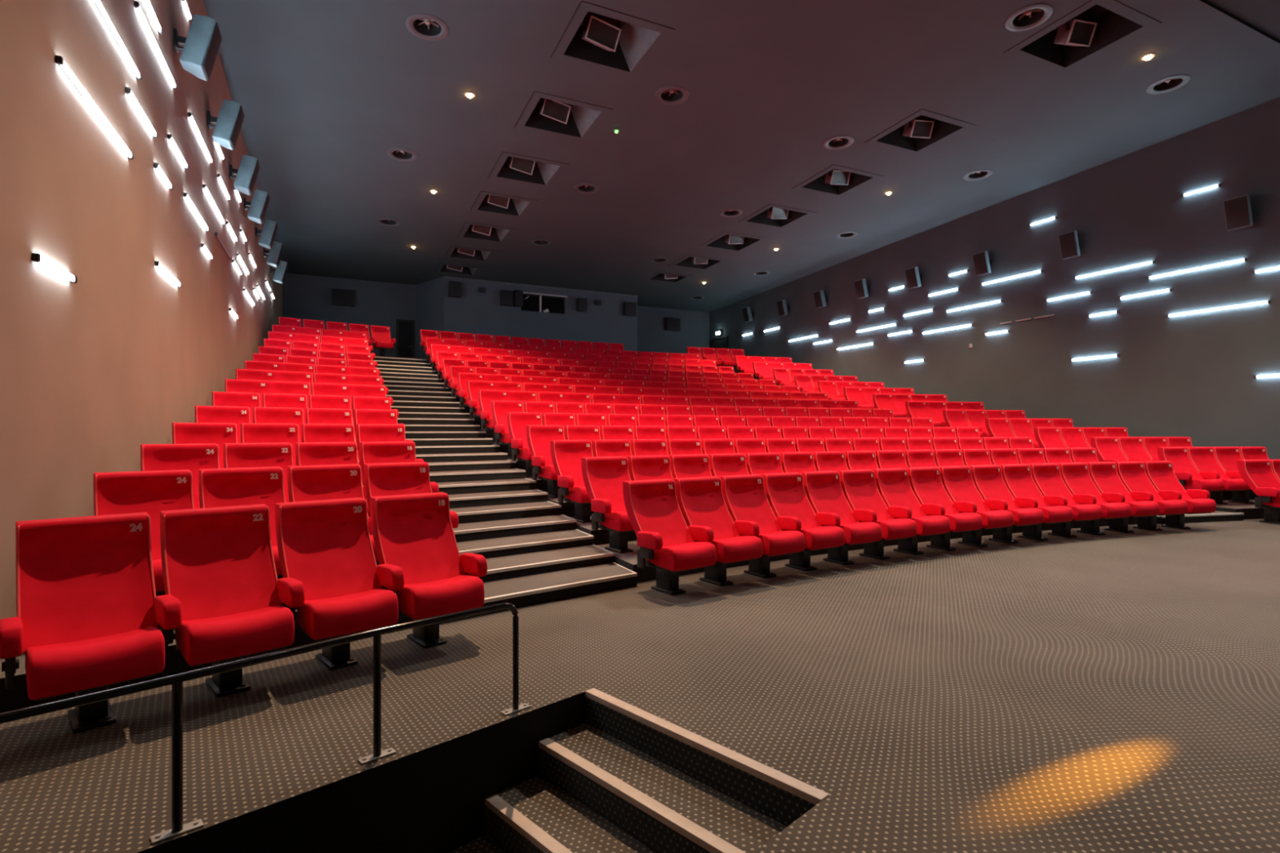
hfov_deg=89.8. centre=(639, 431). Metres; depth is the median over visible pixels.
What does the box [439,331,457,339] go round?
seat
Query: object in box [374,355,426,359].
floor
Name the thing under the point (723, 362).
seat cushion
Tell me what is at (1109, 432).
seat
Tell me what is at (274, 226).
grille
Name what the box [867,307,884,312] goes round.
light bar
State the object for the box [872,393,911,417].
seat
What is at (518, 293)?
grille
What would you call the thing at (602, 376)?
seat
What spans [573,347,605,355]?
seat
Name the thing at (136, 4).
light bar
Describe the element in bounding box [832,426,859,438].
seat
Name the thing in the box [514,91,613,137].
floodlight
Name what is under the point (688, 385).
seat
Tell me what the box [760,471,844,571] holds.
seat
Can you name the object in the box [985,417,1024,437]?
seat
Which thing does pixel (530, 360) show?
seat
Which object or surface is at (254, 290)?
light bar
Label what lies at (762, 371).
seat
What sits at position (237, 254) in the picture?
light bar
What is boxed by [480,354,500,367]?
seat
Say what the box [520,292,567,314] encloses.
window
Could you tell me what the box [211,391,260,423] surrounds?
seat
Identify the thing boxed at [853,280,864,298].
grille
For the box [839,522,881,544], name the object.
seat cushion
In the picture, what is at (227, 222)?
light bar
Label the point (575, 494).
seat cushion
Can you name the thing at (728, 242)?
floodlight
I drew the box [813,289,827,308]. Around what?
wall speaker
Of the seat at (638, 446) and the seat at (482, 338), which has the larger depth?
the seat at (482, 338)
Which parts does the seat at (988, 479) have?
backrest, armrest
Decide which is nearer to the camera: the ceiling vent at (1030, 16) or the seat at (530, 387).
the ceiling vent at (1030, 16)
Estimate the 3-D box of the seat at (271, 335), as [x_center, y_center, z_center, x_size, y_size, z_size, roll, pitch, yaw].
[-8.227,-1.901,15.395,1.232,0.969,0.728,0,0,-38]
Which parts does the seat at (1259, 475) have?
backrest, armrest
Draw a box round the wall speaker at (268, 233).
[255,219,277,248]
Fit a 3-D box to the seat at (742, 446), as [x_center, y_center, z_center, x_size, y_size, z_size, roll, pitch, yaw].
[1.773,0.590,9.197,0.591,0.969,0.728,0,0,-29]
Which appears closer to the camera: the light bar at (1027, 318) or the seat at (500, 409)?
the seat at (500, 409)
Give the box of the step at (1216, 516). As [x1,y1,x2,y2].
[1156,511,1244,524]
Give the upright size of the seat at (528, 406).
0.969 m
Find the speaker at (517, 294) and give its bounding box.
[513,289,523,306]
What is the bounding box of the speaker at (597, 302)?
[595,300,600,305]
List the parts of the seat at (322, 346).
backrest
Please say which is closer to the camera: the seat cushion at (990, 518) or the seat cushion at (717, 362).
the seat cushion at (990, 518)
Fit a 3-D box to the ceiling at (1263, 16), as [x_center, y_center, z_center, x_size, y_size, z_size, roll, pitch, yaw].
[6.336,-6.155,2.918,17.250,0.050,9.840,0,0,-25]
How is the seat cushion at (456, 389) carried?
on the seat at (454, 370)
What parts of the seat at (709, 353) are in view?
backrest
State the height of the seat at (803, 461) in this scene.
0.969 m
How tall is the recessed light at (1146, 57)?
0.134 m
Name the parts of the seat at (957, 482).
backrest, armrest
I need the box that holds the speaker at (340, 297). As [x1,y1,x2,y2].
[332,288,354,306]
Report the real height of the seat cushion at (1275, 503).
0.188 m
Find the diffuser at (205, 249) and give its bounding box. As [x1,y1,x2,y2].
[203,245,212,258]
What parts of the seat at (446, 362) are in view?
armrest, backrest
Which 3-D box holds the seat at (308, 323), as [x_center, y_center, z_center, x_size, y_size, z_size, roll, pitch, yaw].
[-8.971,-2.645,17.836,0.591,0.969,0.728,0,0,-37]
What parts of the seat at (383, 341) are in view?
backrest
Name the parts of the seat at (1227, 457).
backrest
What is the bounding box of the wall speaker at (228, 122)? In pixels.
[207,99,244,150]
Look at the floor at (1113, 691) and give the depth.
3.41 m
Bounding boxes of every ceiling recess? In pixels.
[863,109,976,151]
[1003,0,1162,67]
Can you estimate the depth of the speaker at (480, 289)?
23.39 m
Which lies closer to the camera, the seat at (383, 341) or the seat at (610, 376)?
the seat at (610, 376)
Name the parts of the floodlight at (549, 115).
lamp frame, plate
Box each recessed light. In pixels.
[429,189,437,193]
[463,92,475,97]
[530,239,551,245]
[573,182,599,193]
[650,257,668,262]
[654,85,688,104]
[719,208,742,217]
[752,271,769,275]
[822,135,853,149]
[835,231,857,238]
[884,191,893,195]
[1140,53,1155,60]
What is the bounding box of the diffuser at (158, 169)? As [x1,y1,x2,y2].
[156,165,171,188]
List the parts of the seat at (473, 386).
armrest, backrest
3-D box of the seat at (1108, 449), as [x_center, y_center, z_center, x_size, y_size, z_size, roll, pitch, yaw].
[8.903,0.590,11.919,0.654,0.969,0.728,0,0,-13]
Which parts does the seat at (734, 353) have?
backrest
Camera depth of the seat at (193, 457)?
5.36 m
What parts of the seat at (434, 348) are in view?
armrest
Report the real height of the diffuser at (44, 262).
0.040 m
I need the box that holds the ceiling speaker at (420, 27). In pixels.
[413,19,441,35]
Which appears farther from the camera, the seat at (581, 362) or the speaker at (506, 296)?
the speaker at (506, 296)
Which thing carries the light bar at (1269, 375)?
attached to the wall at (1191, 375)
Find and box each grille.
[202,22,222,79]
[230,106,244,149]
[248,160,259,195]
[260,193,269,223]
[269,222,277,248]
[275,244,283,266]
[281,263,288,283]
[450,281,460,295]
[515,290,522,305]
[578,297,586,310]
[626,302,635,315]
[667,318,679,329]
[742,307,749,321]
[776,300,784,315]
[813,291,822,307]
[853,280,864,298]
[905,267,917,288]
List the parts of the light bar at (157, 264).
plate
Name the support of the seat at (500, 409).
on the platform
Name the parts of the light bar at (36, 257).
plate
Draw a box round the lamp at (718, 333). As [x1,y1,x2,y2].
[715,330,721,336]
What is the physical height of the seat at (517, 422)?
0.969 m
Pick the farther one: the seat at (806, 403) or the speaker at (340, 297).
the speaker at (340, 297)
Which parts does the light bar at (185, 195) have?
plate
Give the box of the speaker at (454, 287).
[448,280,461,297]
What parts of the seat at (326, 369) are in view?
backrest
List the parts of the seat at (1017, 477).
backrest, armrest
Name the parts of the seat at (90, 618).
armrest, backrest, armrest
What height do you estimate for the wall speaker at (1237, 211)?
0.615 m
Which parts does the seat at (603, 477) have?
armrest, backrest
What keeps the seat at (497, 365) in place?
on the platform
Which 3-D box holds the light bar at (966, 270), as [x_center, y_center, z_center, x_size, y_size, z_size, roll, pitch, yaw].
[8.805,-4.380,17.792,0.036,0.050,0.636,0,0,-25]
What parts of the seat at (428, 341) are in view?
armrest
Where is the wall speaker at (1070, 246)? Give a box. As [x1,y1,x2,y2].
[1058,230,1080,259]
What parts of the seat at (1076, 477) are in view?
backrest, armrest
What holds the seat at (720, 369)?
on the platform
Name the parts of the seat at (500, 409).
armrest, backrest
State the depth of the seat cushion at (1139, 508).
8.77 m
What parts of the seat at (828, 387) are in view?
backrest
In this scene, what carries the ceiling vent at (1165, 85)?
in the ceiling at (324, 89)
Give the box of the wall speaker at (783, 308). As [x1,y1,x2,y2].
[776,299,789,316]
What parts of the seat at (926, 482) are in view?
backrest, armrest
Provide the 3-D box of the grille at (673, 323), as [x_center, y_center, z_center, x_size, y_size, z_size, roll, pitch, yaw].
[1.501,-4.775,28.565,0.616,0.495,0.014,0,0,-25]
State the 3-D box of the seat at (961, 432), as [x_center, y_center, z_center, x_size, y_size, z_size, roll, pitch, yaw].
[6.558,0.399,12.402,0.591,0.969,0.728,0,0,-17]
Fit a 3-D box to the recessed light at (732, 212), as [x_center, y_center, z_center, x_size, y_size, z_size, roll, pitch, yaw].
[2.428,-5.957,17.139,0.610,0.290,0.610,0,-2,-25]
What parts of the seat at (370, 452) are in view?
backrest, armrest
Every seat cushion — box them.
[25,626,164,699]
[152,559,164,591]
[174,604,294,666]
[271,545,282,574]
[295,588,398,639]
[365,499,370,517]
[368,340,372,346]
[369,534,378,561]
[373,341,393,348]
[395,574,484,619]
[447,378,451,386]
[454,387,459,395]
[463,395,469,404]
[473,405,480,415]
[485,417,494,428]
[499,431,511,443]
[516,447,531,460]
[537,465,557,479]
[564,486,591,502]
[598,511,633,531]
[645,542,716,571]
[711,535,763,563]
[715,360,721,365]
[720,360,735,365]
[739,368,755,374]
[756,530,805,555]
[759,375,774,379]
[779,382,795,386]
[800,525,844,550]
[801,390,819,392]
[827,397,845,399]
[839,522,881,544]
[857,404,874,408]
[875,518,916,539]
[893,412,906,417]
[911,515,950,535]
[933,421,942,426]
[941,421,947,426]
[944,512,982,532]
[975,510,1013,528]
[978,431,983,437]
[982,431,991,437]
[1007,507,1044,525]
[1032,442,1040,448]
[1036,506,1073,523]
[1066,503,1102,520]
[1095,502,1131,518]
[1124,501,1159,516]
[1152,499,1187,515]
[1181,498,1216,513]
[1182,479,1224,490]
[1221,478,1249,490]
[1262,496,1279,507]
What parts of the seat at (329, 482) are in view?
backrest, armrest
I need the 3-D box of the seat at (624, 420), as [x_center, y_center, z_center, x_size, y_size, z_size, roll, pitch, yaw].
[-0.137,0.192,10.567,0.591,0.969,0.728,0,0,-31]
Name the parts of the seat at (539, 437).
armrest, backrest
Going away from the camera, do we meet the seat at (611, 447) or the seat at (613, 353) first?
the seat at (611, 447)
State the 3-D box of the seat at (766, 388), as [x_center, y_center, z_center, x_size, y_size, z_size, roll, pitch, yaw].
[3.976,-0.765,17.196,1.170,0.969,0.728,0,0,-19]
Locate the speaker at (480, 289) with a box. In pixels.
[478,287,484,293]
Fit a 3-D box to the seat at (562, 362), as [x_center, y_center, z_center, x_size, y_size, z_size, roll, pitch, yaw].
[-1.863,-1.585,18.192,0.591,0.969,0.728,0,0,-27]
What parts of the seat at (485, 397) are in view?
armrest, backrest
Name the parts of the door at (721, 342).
frame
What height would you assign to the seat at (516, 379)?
0.969 m
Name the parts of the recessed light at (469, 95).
bulb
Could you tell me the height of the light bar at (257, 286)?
0.050 m
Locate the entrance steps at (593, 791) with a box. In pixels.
[448,688,829,852]
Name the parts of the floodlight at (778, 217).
lamp frame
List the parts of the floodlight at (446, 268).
plate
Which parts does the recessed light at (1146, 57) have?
bulb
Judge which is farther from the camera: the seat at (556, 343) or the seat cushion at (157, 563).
the seat at (556, 343)
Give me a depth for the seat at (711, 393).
15.61 m
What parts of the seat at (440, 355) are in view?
armrest, backrest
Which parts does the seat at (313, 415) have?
backrest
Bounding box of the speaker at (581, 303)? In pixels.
[576,297,586,311]
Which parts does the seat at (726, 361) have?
backrest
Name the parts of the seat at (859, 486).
backrest, armrest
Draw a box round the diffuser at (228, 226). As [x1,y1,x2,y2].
[227,223,236,240]
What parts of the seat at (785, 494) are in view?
backrest, armrest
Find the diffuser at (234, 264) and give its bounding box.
[233,262,241,274]
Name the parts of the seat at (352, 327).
backrest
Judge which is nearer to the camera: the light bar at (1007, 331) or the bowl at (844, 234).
the light bar at (1007, 331)
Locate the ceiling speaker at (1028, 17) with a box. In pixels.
[1013,8,1044,26]
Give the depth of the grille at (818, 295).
22.40 m
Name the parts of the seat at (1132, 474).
backrest, armrest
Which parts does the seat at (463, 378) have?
armrest, backrest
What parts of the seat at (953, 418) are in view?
backrest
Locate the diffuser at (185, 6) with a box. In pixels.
[183,1,191,19]
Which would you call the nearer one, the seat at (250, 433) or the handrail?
the handrail
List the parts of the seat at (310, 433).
backrest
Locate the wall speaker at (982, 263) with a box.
[973,250,991,275]
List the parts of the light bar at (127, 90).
plate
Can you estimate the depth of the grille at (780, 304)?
24.29 m
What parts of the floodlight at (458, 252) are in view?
plate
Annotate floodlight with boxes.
[434,262,479,275]
[444,245,497,260]
[456,222,516,241]
[470,179,538,216]
[487,151,569,185]
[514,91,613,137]
[550,0,675,71]
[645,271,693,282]
[668,254,727,269]
[699,231,768,250]
[737,204,816,226]
[791,164,884,195]
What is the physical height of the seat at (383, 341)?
0.969 m
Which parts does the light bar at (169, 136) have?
plate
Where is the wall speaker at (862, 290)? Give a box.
[853,278,869,298]
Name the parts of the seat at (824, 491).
backrest, armrest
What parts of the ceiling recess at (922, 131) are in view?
lamp frame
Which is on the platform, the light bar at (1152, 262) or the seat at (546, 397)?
the seat at (546, 397)
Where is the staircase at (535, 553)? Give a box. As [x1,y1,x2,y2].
[373,356,637,623]
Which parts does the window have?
frame, frame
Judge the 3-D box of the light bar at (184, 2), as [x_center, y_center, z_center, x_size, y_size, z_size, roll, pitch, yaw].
[-5.514,-5.140,7.816,0.036,0.050,0.446,0,0,-25]
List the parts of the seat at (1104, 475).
backrest, armrest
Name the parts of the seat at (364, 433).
backrest, armrest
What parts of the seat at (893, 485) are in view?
backrest, armrest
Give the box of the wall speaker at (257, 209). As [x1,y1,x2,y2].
[244,189,269,224]
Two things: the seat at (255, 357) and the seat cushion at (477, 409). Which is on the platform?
the seat at (255, 357)
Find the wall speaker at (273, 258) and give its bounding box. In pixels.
[263,240,283,267]
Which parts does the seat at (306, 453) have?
backrest, armrest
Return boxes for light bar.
[31,253,77,283]
[55,55,133,159]
[93,0,141,79]
[124,86,157,137]
[133,0,177,89]
[143,0,162,34]
[153,162,173,190]
[154,261,181,287]
[167,133,188,168]
[182,0,191,21]
[183,192,208,231]
[187,112,213,164]
[200,243,213,259]
[202,184,225,224]
[214,142,224,159]
[214,231,231,259]
[217,173,230,200]
[226,221,237,241]
[229,307,238,319]
[231,259,241,275]
[234,187,241,203]
[236,253,248,275]
[240,229,246,241]
[243,288,254,306]
[248,253,256,268]
[253,288,259,299]
[256,284,265,300]
[265,280,271,291]
[787,334,818,342]
[812,339,832,344]
[828,318,851,324]
[835,342,874,350]
[855,323,897,333]
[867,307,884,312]
[887,330,913,336]
[888,285,905,291]
[902,309,933,316]
[903,359,924,363]
[921,324,973,333]
[927,288,959,296]
[945,299,1002,312]
[947,270,968,276]
[981,270,1042,285]
[984,329,1008,335]
[1015,318,1031,321]
[1029,216,1056,226]
[1034,314,1054,319]
[1045,291,1091,302]
[1070,354,1118,361]
[1074,261,1154,279]
[1087,311,1118,317]
[1119,288,1171,299]
[1147,258,1246,279]
[1166,300,1270,317]
[1182,183,1220,196]
[1252,266,1279,273]
[1253,374,1279,378]
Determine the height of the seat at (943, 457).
0.969 m
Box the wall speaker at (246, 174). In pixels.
[229,155,259,195]
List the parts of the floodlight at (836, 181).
lamp frame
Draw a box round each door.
[395,319,414,358]
[709,335,728,359]
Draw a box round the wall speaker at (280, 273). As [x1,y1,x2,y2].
[270,260,288,284]
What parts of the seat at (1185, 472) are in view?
backrest, armrest, armrest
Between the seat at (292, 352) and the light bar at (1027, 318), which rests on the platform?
the seat at (292, 352)
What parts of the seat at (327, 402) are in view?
backrest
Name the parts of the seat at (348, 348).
backrest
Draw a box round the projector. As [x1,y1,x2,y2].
[524,296,549,312]
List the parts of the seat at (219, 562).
backrest, armrest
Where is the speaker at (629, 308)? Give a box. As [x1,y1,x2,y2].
[622,302,636,316]
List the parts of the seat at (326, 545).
backrest, armrest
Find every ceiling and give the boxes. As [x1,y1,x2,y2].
[203,0,1279,312]
[1200,0,1279,44]
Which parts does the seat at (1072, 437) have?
backrest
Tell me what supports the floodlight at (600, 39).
attached to the ceiling at (324, 89)
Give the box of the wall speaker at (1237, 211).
[1222,194,1253,231]
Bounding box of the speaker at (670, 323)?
[664,317,680,331]
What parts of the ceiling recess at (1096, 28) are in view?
lamp frame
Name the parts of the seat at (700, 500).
backrest, armrest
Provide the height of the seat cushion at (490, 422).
0.188 m
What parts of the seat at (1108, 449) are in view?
backrest, armrest, armrest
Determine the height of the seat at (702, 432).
0.969 m
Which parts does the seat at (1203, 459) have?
backrest, armrest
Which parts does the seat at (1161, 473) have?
backrest, armrest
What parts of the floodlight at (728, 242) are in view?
lamp frame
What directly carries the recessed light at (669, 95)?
in the ceiling at (324, 89)
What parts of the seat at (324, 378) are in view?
backrest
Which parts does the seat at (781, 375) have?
armrest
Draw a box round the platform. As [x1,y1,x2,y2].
[0,358,1263,713]
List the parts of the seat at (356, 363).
backrest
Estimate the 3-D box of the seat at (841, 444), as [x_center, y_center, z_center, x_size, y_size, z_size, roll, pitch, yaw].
[3.296,0.590,9.981,0.591,0.969,0.728,0,0,-25]
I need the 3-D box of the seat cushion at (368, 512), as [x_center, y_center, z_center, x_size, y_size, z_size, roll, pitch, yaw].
[-2.722,0.718,5.855,0.475,0.188,0.435,0,0,-41]
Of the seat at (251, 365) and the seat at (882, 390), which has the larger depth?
the seat at (882, 390)
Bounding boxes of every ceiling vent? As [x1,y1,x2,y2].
[376,217,400,226]
[386,147,417,161]
[405,13,448,40]
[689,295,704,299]
[963,168,992,180]
[1004,3,1053,31]
[1146,74,1191,94]
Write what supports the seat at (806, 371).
on the platform
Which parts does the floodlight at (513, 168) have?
lamp frame, plate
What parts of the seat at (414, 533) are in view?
backrest, armrest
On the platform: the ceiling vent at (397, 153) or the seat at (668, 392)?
the seat at (668, 392)
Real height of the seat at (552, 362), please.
0.969 m
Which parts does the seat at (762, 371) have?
armrest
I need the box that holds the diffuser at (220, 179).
[218,177,230,199]
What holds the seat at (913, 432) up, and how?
on the platform
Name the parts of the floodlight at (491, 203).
lamp frame, plate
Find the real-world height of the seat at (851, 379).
0.969 m
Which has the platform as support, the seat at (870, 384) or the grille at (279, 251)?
the seat at (870, 384)
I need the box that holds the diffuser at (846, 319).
[829,319,849,324]
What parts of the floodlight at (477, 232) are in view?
lamp frame, plate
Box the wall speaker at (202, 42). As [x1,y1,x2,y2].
[173,14,222,80]
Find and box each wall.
[0,0,282,660]
[137,691,786,852]
[282,273,709,358]
[415,271,637,358]
[709,97,1279,459]
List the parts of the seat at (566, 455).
armrest, backrest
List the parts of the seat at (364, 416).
backrest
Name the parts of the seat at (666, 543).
armrest, backrest, armrest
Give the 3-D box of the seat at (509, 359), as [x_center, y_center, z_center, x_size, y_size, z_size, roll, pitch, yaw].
[-3.368,-1.585,17.372,0.591,0.969,0.728,0,0,-30]
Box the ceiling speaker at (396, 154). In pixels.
[392,151,412,159]
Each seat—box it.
[0,511,182,733]
[93,469,194,596]
[140,443,219,508]
[160,503,304,697]
[172,422,237,468]
[194,405,250,443]
[198,466,285,576]
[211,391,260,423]
[222,442,293,502]
[224,378,310,408]
[235,368,312,395]
[240,422,299,466]
[244,360,314,382]
[252,353,284,362]
[252,407,303,442]
[257,346,288,363]
[262,393,307,423]
[263,338,291,355]
[267,331,319,350]
[271,324,320,336]
[275,497,404,670]
[278,316,301,327]
[285,355,315,373]
[287,463,378,563]
[288,348,317,364]
[292,341,318,357]
[295,441,370,517]
[301,423,364,485]
[302,319,324,328]
[305,408,359,461]
[308,395,356,440]
[311,382,398,424]
[313,373,392,404]
[315,364,388,394]
[316,357,346,366]
[318,350,345,359]
[319,342,346,366]
[320,328,373,353]
[320,335,374,360]
[326,321,346,331]
[345,345,377,368]
[346,352,380,376]
[346,359,383,385]
[348,323,374,346]
[351,396,404,425]
[353,408,413,441]
[355,423,423,462]
[359,441,439,493]
[363,462,458,534]
[369,492,487,648]
[370,325,395,356]
[420,329,439,352]
[425,337,464,362]
[430,344,471,369]
[435,351,457,386]
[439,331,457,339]
[442,358,465,396]
[449,365,474,407]
[457,333,475,346]
[457,373,509,417]
[458,352,479,366]
[465,340,502,349]
[466,360,488,372]
[466,380,521,429]
[471,346,511,361]
[474,367,497,374]
[475,333,493,342]
[478,389,537,443]
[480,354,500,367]
[488,361,510,374]
[491,400,524,458]
[493,335,511,347]
[497,368,520,380]
[500,355,520,363]
[502,343,538,355]
[506,412,542,477]
[509,375,557,391]
[510,362,531,375]
[511,336,528,344]
[511,349,548,364]
[520,356,540,364]
[521,369,543,377]
[521,382,573,392]
[523,401,554,413]
[525,425,564,497]
[528,337,544,350]
[531,364,551,371]
[536,391,591,404]
[538,345,573,353]
[540,357,559,370]
[541,413,575,426]
[543,370,565,382]
[544,338,560,346]
[548,351,584,359]
[550,440,593,523]
[552,364,572,377]
[554,402,583,413]
[556,377,602,386]
[560,340,577,351]
[560,359,578,372]
[564,425,600,439]
[565,371,586,378]
[572,365,591,378]
[572,385,620,394]
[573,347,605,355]
[574,413,606,426]
[577,341,592,348]
[578,360,597,373]
[581,456,634,553]
[582,403,612,414]
[584,354,618,365]
[586,373,607,380]
[590,393,641,404]
[591,367,611,375]
[591,439,631,457]
[592,342,608,350]
[597,360,615,368]
[599,425,634,439]
[602,379,644,387]
[605,349,638,356]
[605,413,636,426]
[607,373,626,380]
[608,342,623,350]
[611,368,630,374]
[611,404,639,414]
[615,361,633,368]
[618,355,652,364]
[619,386,665,395]
[622,478,716,595]
[626,374,647,381]
[626,454,673,480]
[629,439,668,455]
[630,368,648,375]
[632,362,650,370]
[632,426,666,439]
[635,414,665,426]
[637,351,669,358]
[638,404,665,414]
[640,395,688,405]
[644,381,685,388]
[646,375,666,382]
[648,369,666,376]
[650,363,667,370]
[652,357,684,364]
[663,404,690,415]
[663,414,693,426]
[664,388,707,396]
[664,426,697,439]
[665,439,702,454]
[666,370,684,377]
[666,376,685,382]
[667,364,684,371]
[667,453,711,478]
[668,352,699,359]
[672,475,763,586]
[684,359,715,366]
[684,364,701,371]
[684,371,702,377]
[684,377,703,382]
[685,382,724,390]
[686,346,707,359]
[687,396,733,406]
[688,405,715,415]
[692,415,719,426]
[694,426,726,439]
[700,438,735,454]
[701,347,721,366]
[701,365,717,372]
[702,371,719,377]
[703,377,722,383]
[706,453,748,476]
[707,389,749,398]
[713,405,738,415]
[715,348,735,367]
[717,366,733,373]
[718,415,745,426]
[718,474,805,577]
[719,372,737,378]
[721,377,740,384]
[724,383,763,391]
[724,426,754,439]
[729,348,744,367]
[732,397,776,407]
[732,438,766,453]
[734,355,764,375]
[736,373,754,378]
[737,406,762,416]
[739,378,758,384]
[743,415,770,426]
[743,452,783,474]
[748,391,789,399]
[751,426,782,438]
[752,361,783,379]
[757,379,775,385]
[760,407,785,416]
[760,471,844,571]
[762,385,799,391]
[763,438,796,453]
[764,356,792,363]
[768,416,795,426]
[773,368,795,386]
[775,399,817,408]
[777,451,816,472]
[779,426,808,438]
[782,362,812,368]
[783,407,807,416]
[788,368,804,381]
[788,391,827,399]
[793,416,819,426]
[793,438,825,452]
[794,374,819,392]
[799,470,881,564]
[803,368,818,375]
[806,408,829,417]
[806,426,834,438]
[810,375,826,387]
[810,451,848,471]
[817,381,845,399]
[817,400,858,408]
[817,417,843,426]
[818,369,834,375]
[822,437,853,451]
[826,375,842,381]
[827,408,851,417]
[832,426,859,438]
[835,381,852,395]
[835,469,916,559]
[841,375,857,382]
[841,417,866,426]
[843,386,879,408]
[843,450,878,470]
[848,408,872,417]
[849,437,879,450]
[851,382,868,387]
[857,426,884,438]
[864,417,888,426]
[867,382,884,387]
[871,408,893,417]
[871,467,950,555]
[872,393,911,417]
[873,449,908,468]
[876,437,906,450]
[880,387,914,394]
[882,426,908,437]
[886,417,911,426]
[902,449,936,467]
[903,437,933,449]
[903,466,982,551]
[905,400,947,426]
[906,426,933,437]
[910,417,933,426]
[911,394,947,401]
[929,437,958,449]
[930,426,956,437]
[932,448,964,466]
[936,465,1013,546]
[942,409,983,437]
[945,401,984,409]
[954,426,980,437]
[955,437,983,448]
[958,448,991,466]
[964,409,991,437]
[966,464,1044,543]
[981,437,1008,448]
[984,409,1005,417]
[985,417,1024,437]
[987,448,1018,465]
[996,463,1073,540]
[1004,409,1026,418]
[1006,436,1034,448]
[1007,417,1040,448]
[1013,448,1045,464]
[1026,462,1102,537]
[1030,418,1052,432]
[1033,426,1073,448]
[1041,448,1072,463]
[1050,418,1073,426]
[1054,462,1131,535]
[1056,426,1100,462]
[1068,447,1098,462]
[1079,426,1106,447]
[1083,462,1159,533]
[1090,436,1144,462]
[1104,427,1128,436]
[1114,461,1187,530]
[1115,436,1159,461]
[1141,436,1168,459]
[1141,460,1216,528]
[1157,446,1224,491]
[1164,436,1192,447]
[1183,446,1249,504]
[1208,446,1254,503]
[1236,446,1269,459]
[1237,459,1279,524]
[1268,459,1279,481]
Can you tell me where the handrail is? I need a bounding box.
[0,602,530,844]
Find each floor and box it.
[0,519,1279,852]
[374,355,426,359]
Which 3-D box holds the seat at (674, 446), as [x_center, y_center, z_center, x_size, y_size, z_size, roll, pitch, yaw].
[0.787,0.590,8.620,0.591,0.969,0.728,0,0,-32]
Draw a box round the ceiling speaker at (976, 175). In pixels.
[968,171,987,178]
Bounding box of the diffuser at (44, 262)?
[38,256,74,281]
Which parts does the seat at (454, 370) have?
armrest, backrest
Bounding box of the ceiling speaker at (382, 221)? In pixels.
[380,219,395,224]
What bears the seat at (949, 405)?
on the platform
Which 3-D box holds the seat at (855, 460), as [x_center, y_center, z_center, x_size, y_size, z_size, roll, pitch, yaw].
[3.242,0.758,8.762,0.591,0.969,0.728,0,0,-27]
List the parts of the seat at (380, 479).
backrest, armrest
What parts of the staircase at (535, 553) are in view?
trim, trim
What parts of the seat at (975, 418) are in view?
backrest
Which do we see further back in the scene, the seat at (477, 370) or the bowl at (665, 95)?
the seat at (477, 370)
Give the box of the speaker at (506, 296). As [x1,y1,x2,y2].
[500,289,513,306]
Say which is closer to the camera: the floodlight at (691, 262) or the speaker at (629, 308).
the floodlight at (691, 262)
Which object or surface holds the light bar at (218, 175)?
attached to the wall at (99, 367)
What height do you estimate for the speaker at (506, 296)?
0.540 m
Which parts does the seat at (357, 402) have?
backrest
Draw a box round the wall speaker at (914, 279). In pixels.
[905,266,922,288]
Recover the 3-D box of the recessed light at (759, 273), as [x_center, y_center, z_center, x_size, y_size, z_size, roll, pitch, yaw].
[4.367,-5.816,23.106,0.610,0.290,0.610,0,-2,-25]
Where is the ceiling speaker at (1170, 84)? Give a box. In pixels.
[1153,78,1182,90]
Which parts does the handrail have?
post, plate, rail, plate, post, plate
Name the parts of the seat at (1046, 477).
backrest, armrest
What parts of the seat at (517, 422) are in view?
armrest, backrest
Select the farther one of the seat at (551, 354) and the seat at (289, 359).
the seat at (551, 354)
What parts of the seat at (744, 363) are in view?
backrest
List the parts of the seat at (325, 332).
backrest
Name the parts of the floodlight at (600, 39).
lamp frame, plate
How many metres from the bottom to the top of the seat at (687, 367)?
0.969 m
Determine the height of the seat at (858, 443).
0.969 m
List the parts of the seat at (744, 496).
backrest, armrest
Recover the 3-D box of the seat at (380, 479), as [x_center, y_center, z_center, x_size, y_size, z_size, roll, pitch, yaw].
[-1.883,0.758,5.357,0.591,0.969,0.728,0,0,-41]
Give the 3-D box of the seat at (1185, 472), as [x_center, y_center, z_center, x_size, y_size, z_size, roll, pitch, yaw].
[9.372,0.758,10.925,0.654,0.969,0.728,0,0,-12]
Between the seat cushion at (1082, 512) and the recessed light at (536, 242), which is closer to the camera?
the seat cushion at (1082, 512)
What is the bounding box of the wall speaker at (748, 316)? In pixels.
[742,306,753,322]
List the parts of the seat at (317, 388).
backrest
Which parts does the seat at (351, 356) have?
backrest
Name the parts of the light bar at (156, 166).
plate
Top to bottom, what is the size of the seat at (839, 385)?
0.969 m
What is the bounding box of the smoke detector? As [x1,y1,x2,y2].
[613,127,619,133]
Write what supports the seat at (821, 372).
on the platform
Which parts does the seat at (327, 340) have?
backrest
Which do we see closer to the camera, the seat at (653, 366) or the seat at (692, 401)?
the seat at (692, 401)
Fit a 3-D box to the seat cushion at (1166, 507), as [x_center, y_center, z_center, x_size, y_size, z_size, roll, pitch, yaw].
[7.415,1.063,9.147,0.475,0.188,0.435,0,0,-18]

